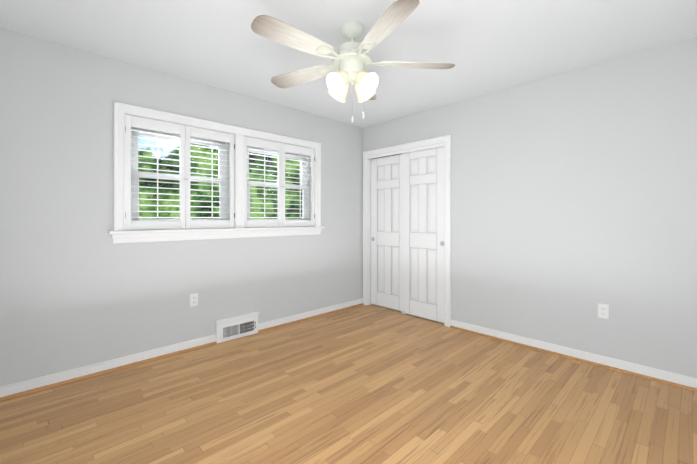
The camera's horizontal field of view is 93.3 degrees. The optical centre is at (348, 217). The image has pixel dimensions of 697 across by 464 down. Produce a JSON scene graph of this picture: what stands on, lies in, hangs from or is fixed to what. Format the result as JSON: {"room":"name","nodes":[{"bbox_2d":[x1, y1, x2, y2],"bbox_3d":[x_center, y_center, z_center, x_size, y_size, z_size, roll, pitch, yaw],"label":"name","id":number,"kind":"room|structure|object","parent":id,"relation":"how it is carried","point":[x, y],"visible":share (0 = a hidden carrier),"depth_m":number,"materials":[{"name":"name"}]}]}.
{"room":"empty bedroom","nodes":[
{"label":"empty bedroom","id":0,"kind":"room"},
{"bbox_2d":[0,28,362,386],"bbox_3d":[-1.211,-0.025,3.297,4.020,2.440,0.150,0,0,-44],"label":"wall","id":1,"kind":"structure","parent":0,"point":[78,288],"depth_m":2.56,"materials":[{"name":"paint"}]},
{"bbox_2d":[0,334,216,400],"bbox_3d":[-1.862,1.151,2.544,1.680,0.085,0.028,0,0,-44],"label":"baseboard","id":2,"kind":"structure","parent":1,"relation":"attached to","point":[14,388],"depth_m":2.50,"materials":[{"name":"white wood"}]},
{"bbox_2d":[190,293,197,306],"bbox_3d":[-1.406,0.750,2.997,0.070,0.115,0.009,0,0,-44],"label":"electrical outlet","id":3,"kind":"object","parent":1,"relation":"attached to","point":[194,299],"visible":1,"depth_m":3.00,"materials":[{"name":"plastic"}]},
{"bbox_2d":[108,226,324,243],"bbox_3d":[-1.099,0.155,3.304,2.147,0.100,0.115,0,0,-44],"label":"window sill","id":4,"kind":"structure","parent":1,"relation":"attached to","point":[131,236],"depth_m":3.05,"materials":[{"name":"white wood"}]},
{"bbox_2d":[113,102,320,230],"bbox_3d":[-1.141,-0.387,3.349,2.077,1.035,0.174,0,0,-44],"label":"window","id":5,"kind":"structure","parent":1,"relation":"in","point":[120,110],"depth_m":3.21,"materials":[{"name":"white wood"}]},
{"bbox_2d":[125,115,314,229],"bbox_3d":[-1.107,-0.362,3.313,1.927,0.929,0.072,0,0,-44],"label":"window shutters","id":6,"kind":"object","parent":5,"relation":"attached to","point":[185,133],"visible":0.98,"depth_m":3.08,"materials":[{"name":"white wood"}]},
{"bbox_2d":[215,312,258,342],"bbox_3d":[-1.098,1.088,3.272,0.442,0.215,0.042,0,0,-44],"label":"air vent","id":7,"kind":"object","parent":1,"relation":"in","point":[234,327],"visible":1,"depth_m":3.25,"materials":[{"name":"white metal"}]},
{"bbox_2d":[258,298,362,332],"bbox_3d":[-0.374,1.154,3.980,1.596,0.085,0.028,0,0,-44],"label":"baseboard","id":8,"kind":"structure","parent":1,"relation":"attached to","point":[276,323],"depth_m":3.86,"materials":[{"name":"white wood"}]},
{"bbox_2d":[0,304,696,463],"bbox_3d":[0.353,1.243,2.199,4.750,0.100,3.900,0,0,-44],"label":"floor","id":9,"kind":"structure","parent":0,"point":[370,384],"depth_m":2.07,"materials":[{"name":"brown wood"}]},
{"bbox_2d":[0,0,696,127],"bbox_3d":[0.353,-1.297,2.203,4.750,0.100,3.900,0,0,-44],"label":"ceiling","id":10,"kind":"structure","parent":0,"point":[487,46],"depth_m":2.29,"materials":[{"name":"paint"}]},
{"bbox_2d":[251,0,454,122],"bbox_3d":[-0.017,-0.933,2.122,1.274,0.628,1.314,0,0,-44],"label":"fan","id":11,"kind":"object","parent":10,"relation":"hanging from","point":[352,62],"visible":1,"depth_m":2.06,"materials":[{"name":"white wood"}]},
{"bbox_2d":[363,37,696,377],"bbox_3d":[1.546,-0.025,3.248,0.120,2.440,3.750,0,0,-44],"label":"wall","id":12,"kind":"structure","parent":0,"point":[573,198],"depth_m":2.74,"materials":[{"name":"paint"}]},
{"bbox_2d":[371,154,401,310],"bbox_3d":[0.525,0.191,4.325,0.037,1.988,0.605,0,0,-44],"label":"closet door","id":13,"kind":"structure","parent":12,"relation":"in","point":[386,232],"depth_m":4.33,"materials":[{"name":"white wood"}]},
{"bbox_2d":[363,135,450,326],"bbox_3d":[0.710,0.172,4.114,0.120,2.050,1.212,0,0,-44],"label":"door frame","id":14,"kind":"structure","parent":12,"relation":"attached to","point":[369,198],"depth_m":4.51,"materials":[{"name":"white wood"}]},
{"bbox_2d":[402,146,443,322],"bbox_3d":[0.886,0.181,3.894,0.037,2.006,0.605,0,0,-44],"label":"closet door","id":15,"kind":"structure","parent":12,"relation":"in","point":[422,233],"depth_m":3.87,"materials":[{"name":"white wood"}]},
{"bbox_2d":[450,319,696,391],"bbox_3d":[1.891,1.152,2.781,0.028,0.085,2.243,0,0,-44],"label":"baseboard","id":16,"kind":"structure","parent":12,"relation":"attached to","point":[670,378],"depth_m":2.71,"materials":[{"name":"white wood"}]},
{"bbox_2d":[598,303,608,318],"bbox_3d":[2.042,0.751,2.639,0.009,0.115,0.070,0,0,-44],"label":"electrical outlet","id":17,"kind":"object","parent":12,"relation":"attached to","point":[603,310],"visible":1,"depth_m":2.63,"materials":[{"name":"plastic"}]},
{"label":"outside","id":18,"kind":"structure","parent":0,"visible":0},
{"bbox_2d":[138,135,301,218],"bbox_3d":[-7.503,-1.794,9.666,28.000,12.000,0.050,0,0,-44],"label":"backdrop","id":19,"kind":"structure","parent":18,"point":[270,213],"depth_m":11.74,"materials":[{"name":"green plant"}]}
]}

